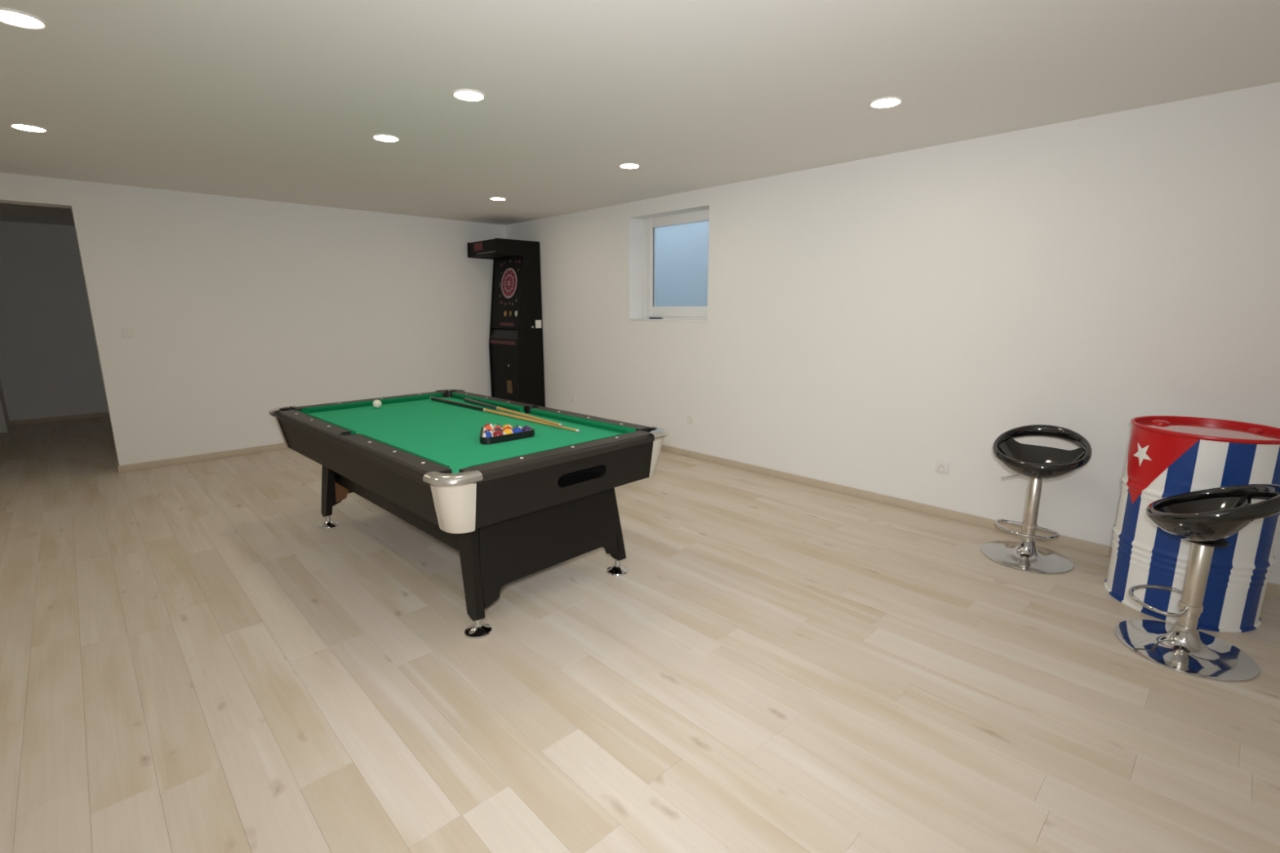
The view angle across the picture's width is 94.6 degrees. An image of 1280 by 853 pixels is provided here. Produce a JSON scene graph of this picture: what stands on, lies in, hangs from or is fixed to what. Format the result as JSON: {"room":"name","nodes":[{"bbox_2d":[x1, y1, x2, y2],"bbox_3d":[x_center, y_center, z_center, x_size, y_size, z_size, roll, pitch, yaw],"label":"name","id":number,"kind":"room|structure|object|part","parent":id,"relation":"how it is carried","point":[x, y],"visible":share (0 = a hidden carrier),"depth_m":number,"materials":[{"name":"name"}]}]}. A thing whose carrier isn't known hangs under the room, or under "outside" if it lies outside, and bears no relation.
{"room":"game room","nodes":[
{"label":"game room","id":0,"kind":"room"},
{"bbox_2d":[0,379,10,432],"bbox_3d":[-7.844,-1.186,7.012,0.128,2.500,0.540,-11,16,-43],"label":"pier","id":1,"kind":"object","parent":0,"point":[5,425],"visible":1,"depth_m":7.11,"materials":[{"name":"paint"}]},
{"bbox_2d":[0,221,108,421],"bbox_3d":[-7.707,-1.266,7.654,1.620,2.600,0.200,-11,16,-43],"label":"wall","id":2,"kind":"structure","parent":0,"point":[50,366],"depth_m":7.58,"materials":[{"name":"paint"}]},
{"bbox_2d":[9,411,109,426],"bbox_3d":[-7.584,-0.115,7.854,1.092,0.064,0.014,-11,16,-43],"label":"baseboard","id":3,"kind":"structure","parent":2,"relation":"attached to","point":[55,419],"depth_m":7.78,"materials":[{"name":"brown wood"}]},
{"bbox_2d":[0,172,506,466],"bbox_3d":[-3.830,-0.959,6.103,5.583,2.600,0.220,-11,16,-43],"label":"wall","id":4,"kind":"structure","parent":0,"point":[238,310],"depth_m":5.91,"materials":[{"name":"paint"}]},
{"bbox_2d":[115,461,120,472],"bbox_3d":[-4.787,0.373,5.423,0.014,0.064,0.234,-11,16,-43],"label":"baseboard","id":5,"kind":"object","parent":4,"relation":"attached to","point":[117,462],"visible":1,"depth_m":5.35,"materials":[{"name":"brown wood"}]},
{"bbox_2d":[119,442,288,472],"bbox_3d":[-3.225,0.101,6.743,4.109,0.064,0.014,-11,16,-43],"label":"baseboard","id":6,"kind":"structure","parent":4,"relation":"attached to","point":[134,467],"depth_m":5.74,"materials":[{"name":"brown wood"}]},
{"bbox_2d":[0,416,1279,852],"bbox_3d":[-2.107,0.590,4.737,5.483,0.100,12.750,-11,16,-43],"label":"floor","id":7,"kind":"structure","parent":0,"point":[190,662],"depth_m":2.30,"materials":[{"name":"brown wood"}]},
{"bbox_2d":[268,389,668,639],"bbox_3d":[-1.129,0.347,3.615,2.382,0.819,1.362,11,16,43],"label":"pool table","id":8,"kind":"object","parent":7,"relation":"on","point":[513,510],"visible":0.98,"depth_m":2.97,"materials":[{"name":"green fabric"}]},
{"bbox_2d":[294,409,355,434],"bbox_3d":[-1.886,-0.025,3.521,0.953,0.037,0.029,11,16,43],"label":"cushion","id":9,"kind":"object","parent":8,"relation":"on","point":[349,432],"depth_m":3.42,"materials":[{"name":"green fabric"}]},
{"bbox_3d":[-2.076,0.358,3.950,0.212,0.532,0.085,11,16,43],"label":"leg","id":10,"kind":"part","parent":8,"relation":"part of","materials":[{"name":"black laminate"}]},
{"bbox_3d":[-1.819,0.263,4.284,0.076,0.480,0.840,11,16,43],"label":"panel","id":11,"kind":"part","parent":8,"relation":"part of","materials":[{"name":"black laminate"}]},
{"bbox_3d":[-1.554,0.072,3.115,2.070,0.064,0.104,11,16,43],"label":"rail","id":12,"kind":"part","parent":8,"relation":"part of","materials":[{"name":"laminate"}]},
{"bbox_3d":[-1.928,-0.169,4.304,0.109,0.064,1.070,11,16,43],"label":"rail","id":13,"kind":"part","parent":8,"relation":"part of","materials":[{"name":"laminate"}]},
{"bbox_2d":[302,392,443,413],"bbox_3d":[-1.879,-0.174,4.253,0.029,0.037,1.000,11,16,43],"label":"cushion","id":14,"kind":"object","parent":8,"relation":"on","point":[340,406],"depth_m":4.18,"materials":[{"name":"green fabric"}]},
{"bbox_2d":[372,400,382,408],"bbox_3d":[-1.831,-0.158,4.116,0.058,0.058,0.058,-11,16,-43],"label":"cue ball","id":15,"kind":"object","parent":8,"relation":"on","point":[376,403],"visible":1,"depth_m":4.10,"materials":[{"name":"beige plastic"}]},
{"bbox_2d":[360,434,448,467],"bbox_3d":[-1.129,0.121,2.797,0.953,0.037,0.029,11,16,43],"label":"cushion","id":16,"kind":"object","parent":8,"relation":"on","point":[379,442],"depth_m":2.73,"materials":[{"name":"green fabric"}]},
{"bbox_3d":[-0.779,0.608,2.710,0.212,0.532,0.085,11,16,43],"label":"leg","id":17,"kind":"part","parent":8,"relation":"part of","materials":[{"name":"black laminate"}]},
{"bbox_2d":[482,429,493,434],"bbox_3d":[-0.800,0.045,3.114,0.058,0.058,0.058,-5,12,-22],"label":"ball","id":18,"kind":"object","parent":8,"relation":"on","point":[486,430],"visible":0.21,"depth_m":3.10,"materials":[{"name":"plastic"}]},
{"bbox_2d":[482,426,493,432],"bbox_3d":[-0.814,0.033,3.170,0.058,0.058,0.058,-5,13,-23],"label":"ball","id":19,"kind":"object","parent":8,"relation":"on","point":[488,428],"visible":0.29,"depth_m":3.15,"materials":[{"name":"orange plastic"}]},
{"bbox_2d":[482,431,493,437],"bbox_3d":[-0.787,0.056,3.058,0.058,0.058,0.058,-5,12,-21],"label":"ball","id":20,"kind":"object","parent":8,"relation":"on","point":[487,434],"visible":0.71,"depth_m":3.04,"materials":[{"name":"blue plastic"}]},
{"bbox_2d":[483,425,493,429],"bbox_3d":[-0.827,0.022,3.226,0.058,0.058,0.058,-5,12,-22],"label":"ball","id":21,"kind":"object","parent":8,"relation":"on","point":[486,426],"visible":0.38,"depth_m":3.21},
{"bbox_2d":[452,392,524,412],"bbox_3d":[-1.131,-0.180,4.279,0.953,0.037,0.029,11,16,43],"label":"cushion","id":22,"kind":"object","parent":8,"relation":"on","point":[456,396],"depth_m":4.19,"materials":[{"name":"green fabric"}]},
{"bbox_2d":[492,430,503,436],"bbox_3d":[-0.744,0.048,3.097,0.058,0.058,0.058,-3,12,-15],"label":"ball","id":23,"kind":"object","parent":8,"relation":"on","point":[497,433],"visible":0.6,"depth_m":3.08,"materials":[{"name":"red plastic"}]},
{"bbox_2d":[493,427,502,432],"bbox_3d":[-0.757,0.037,3.153,0.058,0.058,0.058,-6,13,-26],"label":"ball","id":24,"kind":"object","parent":8,"relation":"on","point":[496,428],"visible":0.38,"depth_m":3.14,"materials":[{"name":"red plastic"}]},
{"bbox_2d":[493,423,502,428],"bbox_3d":[-0.784,0.014,3.265,0.058,0.058,0.058,-4,12,-18],"label":"ball","id":25,"kind":"object","parent":8,"relation":"on","point":[496,424],"visible":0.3,"depth_m":3.25,"materials":[{"name":"green plastic"}]},
{"bbox_2d":[430,396,580,431],"bbox_3d":[-0.957,-0.095,3.888,1.720,0.028,0.029,11,16,43],"label":"pool cue","id":26,"kind":"object","parent":8,"relation":"on","point":[433,398],"visible":1,"depth_m":3.86,"materials":[{"name":"beige wood"}]},
{"bbox_2d":[479,426,534,444],"bbox_3d":[-0.772,0.037,3.207,0.293,0.036,0.320,11,16,43],"label":"ball rack","id":27,"kind":"object","parent":8,"relation":"on","point":[501,438],"visible":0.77,"depth_m":3.09,"materials":[{"name":"black plastic"}]},
{"bbox_2d":[502,426,512,431],"bbox_3d":[-0.715,0.029,3.192,0.058,0.058,0.058,-4,12,-20],"label":"ball","id":28,"kind":"object","parent":8,"relation":"on","point":[507,427],"visible":0.37,"depth_m":3.18,"materials":[{"name":"orange plastic"}]},
{"bbox_2d":[502,428,513,435],"bbox_3d":[-0.701,0.040,3.137,0.058,0.058,0.058,-6,13,-27],"label":"ball","id":29,"kind":"object","parent":8,"relation":"on","point":[507,431],"visible":0.62,"depth_m":3.12,"materials":[{"name":"yellow plastic"}]},
{"bbox_2d":[463,397,563,426],"bbox_3d":[-0.873,-0.105,3.890,0.029,0.028,1.343,-10,14,-39],"label":"pool cue","id":30,"kind":"object","parent":8,"relation":"on","point":[468,400],"visible":1,"depth_m":3.88,"materials":[{"name":"brown wood"}]},
{"bbox_2d":[512,426,523,433],"bbox_3d":[-0.658,0.032,3.176,0.058,0.058,0.058,-5,12,-21],"label":"ball","id":31,"kind":"object","parent":8,"relation":"on","point":[517,429],"visible":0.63,"depth_m":3.15,"materials":[{"name":"blue plastic"}]},
{"bbox_2d":[521,425,532,431],"bbox_3d":[-0.616,0.024,3.215,0.058,0.058,0.058,-3,12,-14],"label":"ball","id":32,"kind":"object","parent":8,"relation":"on","point":[526,428],"visible":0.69,"depth_m":3.19,"materials":[{"name":"purple plastic"}]},
{"bbox_3d":[-0.439,0.528,2.965,0.076,0.480,0.840,11,16,43],"label":"panel","id":33,"kind":"part","parent":8,"relation":"part of","materials":[{"name":"black laminate"}]},
{"bbox_3d":[-0.706,-0.103,3.966,2.070,0.064,0.104,11,16,43],"label":"rail","id":34,"kind":"part","parent":8,"relation":"part of","materials":[{"name":"laminate"}]},
{"bbox_2d":[466,431,635,467],"bbox_3d":[-0.382,0.114,2.822,0.029,0.037,1.000,11,16,43],"label":"cushion","id":35,"kind":"object","parent":8,"relation":"on","point":[518,456],"depth_m":2.75,"materials":[{"name":"green fabric"}]},
{"bbox_3d":[-0.332,0.138,2.778,0.109,0.064,1.070,11,16,43],"label":"rail","id":36,"kind":"part","parent":8,"relation":"part of","materials":[{"name":"laminate"}]},
{"bbox_2d":[557,465,603,486],"bbox_3d":[-0.335,0.223,2.877,0.143,0.098,0.360,11,16,43],"label":"tray","id":37,"kind":"object","parent":8,"relation":"on","point":[593,476],"depth_m":2.92,"materials":[{"name":"black plastic"}]},
{"bbox_2d":[530,408,635,433],"bbox_3d":[-0.374,-0.035,3.555,0.953,0.037,0.029,11,16,43],"label":"cushion","id":38,"kind":"object","parent":8,"relation":"on","point":[613,428],"depth_m":3.52,"materials":[{"name":"green fabric"}]},
{"bbox_3d":[-0.182,0.484,3.309,0.212,0.532,0.085,11,16,43],"label":"leg","id":39,"kind":"part","parent":8,"relation":"part of","materials":[{"name":"black laminate"}]},
{"bbox_2d":[466,238,545,407],"bbox_3d":[-1.664,-1.162,7.412,0.601,2.228,0.682,-11,16,-43],"label":"machine","id":40,"kind":"object","parent":7,"relation":"on","point":[516,350],"visible":1,"depth_m":7.28,"materials":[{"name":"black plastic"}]},
{"bbox_3d":[-1.892,-1.204,7.646,0.601,2.217,0.022,-11,16,-43],"label":"panel","id":41,"kind":"part","parent":40,"relation":"part of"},
{"bbox_2d":[468,239,516,258],"bbox_3d":[-1.671,-2.164,7.206,0.572,0.182,0.634,-11,16,-43],"label":"hood","id":42,"kind":"object","parent":40,"relation":"attached to","point":[491,248],"depth_m":6.94,"materials":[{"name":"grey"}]},
{"bbox_2d":[489,337,516,346],"bbox_3d":[-1.703,-1.056,7.397,0.022,0.086,0.634,-11,16,-43],"label":"shelf","id":43,"kind":"object","parent":40,"relation":"attached to","point":[494,342],"depth_m":7.39,"materials":[{"name":"black plastic"}]},
{"bbox_2d":[489,328,517,339],"bbox_3d":[-1.687,-1.151,7.394,0.063,0.117,0.634,-11,16,-43],"label":"shelf","id":44,"kind":"object","parent":40,"relation":"attached to","point":[495,334],"depth_m":7.41,"materials":[{"name":"black"}]},
{"bbox_3d":[-1.702,-0.558,7.499,0.019,0.930,0.634,-11,16,-43],"label":"door","id":45,"kind":"part","parent":40,"relation":"part of","materials":[{"name":"black wood"}]},
{"bbox_3d":[-1.652,-1.651,7.328,0.115,0.862,0.634,-11,16,-43],"label":"target panel","id":46,"kind":"part","parent":40,"relation":"part of","materials":[{"name":"black plastic"}]},
{"bbox_3d":[-1.438,-1.111,7.182,0.601,2.217,0.022,-11,16,-43],"label":"panel","id":47,"kind":"part","parent":40,"relation":"part of","materials":[{"name":"black wood"}]},
{"bbox_2d":[980,424,1092,573],"bbox_3d":[2.294,0.399,3.443,0.464,0.772,0.474,-11,16,-43],"label":"bar stool","id":48,"kind":"object","parent":7,"relation":"on","point":[1037,463],"visible":1,"depth_m":3.44,"materials":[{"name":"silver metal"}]},
{"bbox_3d":[2.219,0.297,3.490,0.143,0.051,0.014,10,15,40],"label":"height lever","id":49,"kind":"part","parent":48,"relation":"part of","materials":[{"name":"silver metal"}]},
{"bbox_2d":[1103,415,1279,632],"bbox_3d":[2.717,0.443,2.900,0.594,0.901,0.594,-11,16,-43],"label":"barrel","id":50,"kind":"object","parent":7,"relation":"on","point":[1167,455],"visible":0.87,"depth_m":2.73,"materials":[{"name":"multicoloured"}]},
{"bbox_3d":[2.716,0.027,2.816,0.562,0.004,0.562,-11,16,-43],"label":"lid","id":51,"kind":"part","parent":50,"relation":"part of","materials":[{"name":"red metal"}]},
{"bbox_2d":[1114,484,1279,681],"bbox_3d":[2.363,0.591,2.499,0.474,0.772,0.468,-11,16,-43],"label":"bar stool","id":52,"kind":"object","parent":7,"relation":"on","point":[1203,518],"visible":1,"depth_m":2.49,"materials":[{"name":"silver metal"}]},
{"bbox_3d":[2.363,0.470,2.475,0.150,0.022,0.150,-11,16,-43],"label":"mount plate","id":53,"kind":"part","parent":52,"relation":"part of","materials":[{"name":"black plastic"}]},
{"bbox_2d":[0,0,1279,226],"bbox_3d":[-2.196,-2.008,4.091,5.703,0.250,13.200,-11,16,-43],"label":"ceiling","id":54,"kind":"structure","parent":0,"point":[276,100],"depth_m":2.79,"materials":[{"name":"white paint"}]},
{"bbox_2d":[0,7,48,29],"bbox_3d":[-2.267,-1.482,2.150,0.166,0.007,0.166,-11,16,-43],"label":"recessed light","id":55,"kind":"object","parent":54,"relation":"in","point":[12,17],"visible":1,"depth_m":2.16,"materials":[{"name":"white plastic"}]},
{"bbox_2d":[0,10,43,27],"bbox_3d":[-2.267,-1.482,2.150,0.138,0.001,0.138,-11,16,-43],"label":"diffuser","id":56,"kind":"object","parent":55,"relation":"attached to","point":[20,19],"depth_m":2.16,"materials":[{"name":"white plastic"}]},
{"bbox_2d":[8,123,48,132],"bbox_3d":[-3.575,-1.745,3.457,0.166,0.007,0.166,-11,16,-43],"label":"recessed light","id":57,"kind":"object","parent":54,"relation":"in","point":[27,127],"visible":1,"depth_m":3.45,"materials":[{"name":"white plastic"}]},
{"bbox_2d":[12,124,44,131],"bbox_3d":[-3.575,-1.745,3.457,0.138,0.001,0.138,-11,16,-43],"label":"diffuser","id":58,"kind":"object","parent":57,"relation":"attached to","point":[23,127],"depth_m":3.45,"materials":[{"name":"white plastic"}]},
{"bbox_2d":[371,133,399,142],"bbox_3d":[-1.582,-1.795,3.682,0.166,0.007,0.166,-11,16,-43],"label":"recessed light","id":59,"kind":"object","parent":54,"relation":"in","point":[380,137],"visible":1,"depth_m":3.67,"materials":[{"name":"white plastic"}]},
{"bbox_2d":[373,135,397,141],"bbox_3d":[-1.582,-1.795,3.682,0.138,0.001,0.138,-11,16,-43],"label":"diffuser","id":60,"kind":"object","parent":59,"relation":"attached to","point":[380,138],"depth_m":3.68,"materials":[{"name":"white plastic"}]},
{"bbox_2d":[451,88,485,102],"bbox_3d":[-0.851,-1.646,2.940,0.166,0.007,0.166,-11,16,-43],"label":"recessed light","id":61,"kind":"object","parent":54,"relation":"in","point":[466,95],"visible":1,"depth_m":2.93,"materials":[{"name":"white"}]},
{"bbox_2d":[454,91,483,100],"bbox_3d":[-0.851,-1.646,2.940,0.138,0.001,0.138,-11,16,-43],"label":"diffuser","id":62,"kind":"object","parent":61,"relation":"attached to","point":[462,95],"depth_m":2.94,"materials":[{"name":"white plastic"}]},
{"bbox_2d":[488,196,506,200],"bbox_3d":[-1.386,-2.217,5.758,0.166,0.007,0.166,-11,16,-43],"label":"recessed light","id":63,"kind":"object","parent":54,"relation":"in","point":[495,198],"visible":1,"depth_m":5.75,"materials":[{"name":"white"}]},
{"bbox_2d":[490,197,504,199],"bbox_3d":[-1.386,-2.217,5.758,0.138,0.001,0.138,-11,16,-43],"label":"diffuser","id":64,"kind":"object","parent":63,"relation":"attached to","point":[491,198],"depth_m":5.75,"materials":[{"name":"white plastic"}]},
{"bbox_2d":[618,163,640,168],"bbox_3d":[-0.078,-1.949,4.426,0.166,0.007,0.166,-11,16,-43],"label":"recessed light","id":65,"kind":"object","parent":54,"relation":"in","point":[625,166],"visible":1,"depth_m":4.42,"materials":[{"name":"white plastic"}]},
{"bbox_2d":[620,164,638,168],"bbox_3d":[-0.078,-1.950,4.426,0.138,0.001,0.138,-11,16,-43],"label":"diffuser","id":66,"kind":"object","parent":65,"relation":"attached to","point":[622,166],"depth_m":4.42,"materials":[{"name":"white plastic"}]},
{"bbox_2d":[868,96,903,108],"bbox_3d":[1.272,-1.674,3.059,0.166,0.007,0.166,-11,16,-43],"label":"recessed light","id":67,"kind":"object","parent":54,"relation":"in","point":[885,102],"visible":1,"depth_m":3.05,"materials":[{"name":"white"}]},
{"bbox_2d":[871,98,900,106],"bbox_3d":[1.272,-1.675,3.058,0.138,0.001,0.138,-11,16,-43],"label":"diffuser","id":68,"kind":"object","parent":67,"relation":"attached to","point":[877,102],"depth_m":3.05,"materials":[{"name":"white plastic"}]},
{"bbox_2d":[505,82,1279,585],"bbox_3d":[1.308,-0.735,4.948,0.200,2.600,8.995,-11,16,-43],"label":"wall","id":69,"kind":"structure","parent":0,"point":[872,323],"depth_m":3.94,"materials":[{"name":"paint"}]},
{"bbox_2d":[570,395,575,402],"bbox_3d":[-0.807,-0.336,7.118,0.018,0.082,0.082,-11,16,-43],"label":"wall socket","id":70,"kind":"object","parent":69,"relation":"attached to","point":[573,397],"visible":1,"depth_m":7.11,"materials":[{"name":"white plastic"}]},
{"bbox_2d":[629,209,709,322],"bbox_3d":[0.356,-1.588,5.832,0.276,1.092,1.078,-11,16,-43],"label":"window","id":71,"kind":"structure","parent":69,"relation":"in","point":[668,313],"depth_m":6.07,"materials":[{"name":"white plastic"}]},
{"bbox_2d":[648,317,662,319],"bbox_3d":[0.164,-1.111,6.065,0.173,0.018,0.018,9,15,38],"label":"marker pen","id":72,"kind":"object","parent":71,"relation":"on","point":[649,317],"visible":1,"depth_m":6.05,"materials":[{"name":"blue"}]},
{"bbox_3d":[0.325,-1.064,5.920,0.205,0.018,1.054,-11,16,-43],"label":"sill","id":73,"kind":"part","parent":71,"relation":"part of","materials":[{"name":"white plastic"}]},
{"bbox_3d":[0.432,-1.098,6.004,0.070,0.062,0.954,-11,16,-43],"label":"frame","id":74,"kind":"part","parent":71,"relation":"part of","materials":[{"name":"white plastic"}]},
{"bbox_3d":[0.414,-1.164,5.984,0.064,0.100,0.772,-11,16,-43],"label":"sash rail","id":75,"kind":"part","parent":71,"relation":"part of","materials":[{"name":"white plastic"}]},
{"bbox_3d":[0.413,-2.039,5.806,0.064,0.098,0.772,-11,16,-43],"label":"sash rail","id":76,"kind":"part","parent":71,"relation":"part of","materials":[{"name":"white plastic"}]},
{"bbox_2d":[687,414,693,423],"bbox_3d":[0.495,-0.070,5.788,0.018,0.082,0.082,-11,16,-43],"label":"wall socket","id":77,"kind":"object","parent":69,"relation":"attached to","point":[690,418],"visible":1,"depth_m":5.79,"materials":[{"name":"white plastic"}]},
{"bbox_2d":[935,461,948,474],"bbox_3d":[2.115,0.287,4.140,0.018,0.082,0.082,-11,16,-43],"label":"wall socket","id":78,"kind":"object","parent":69,"relation":"attached to","point":[941,467],"visible":1,"depth_m":4.14,"materials":[{"name":"white plastic"}]},
{"bbox_2d":[660,444,1279,597],"bbox_3d":[1.233,0.424,5.108,0.014,0.064,8.595,-11,16,-43],"label":"baseboard","id":79,"kind":"structure","parent":69,"relation":"attached to","point":[1273,589],"depth_m":4.34,"materials":[{"name":"brown wood"}]},
{"label":"outside","id":80,"kind":"structure","parent":0,"visible":0},
{"bbox_2d":[655,221,709,306],"bbox_3d":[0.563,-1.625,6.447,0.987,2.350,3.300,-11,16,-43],"label":"window pane","id":81,"kind":"object","parent":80,"point":[682,250],"depth_m":6.96,"materials":[{"name":"glass"}]}
]}

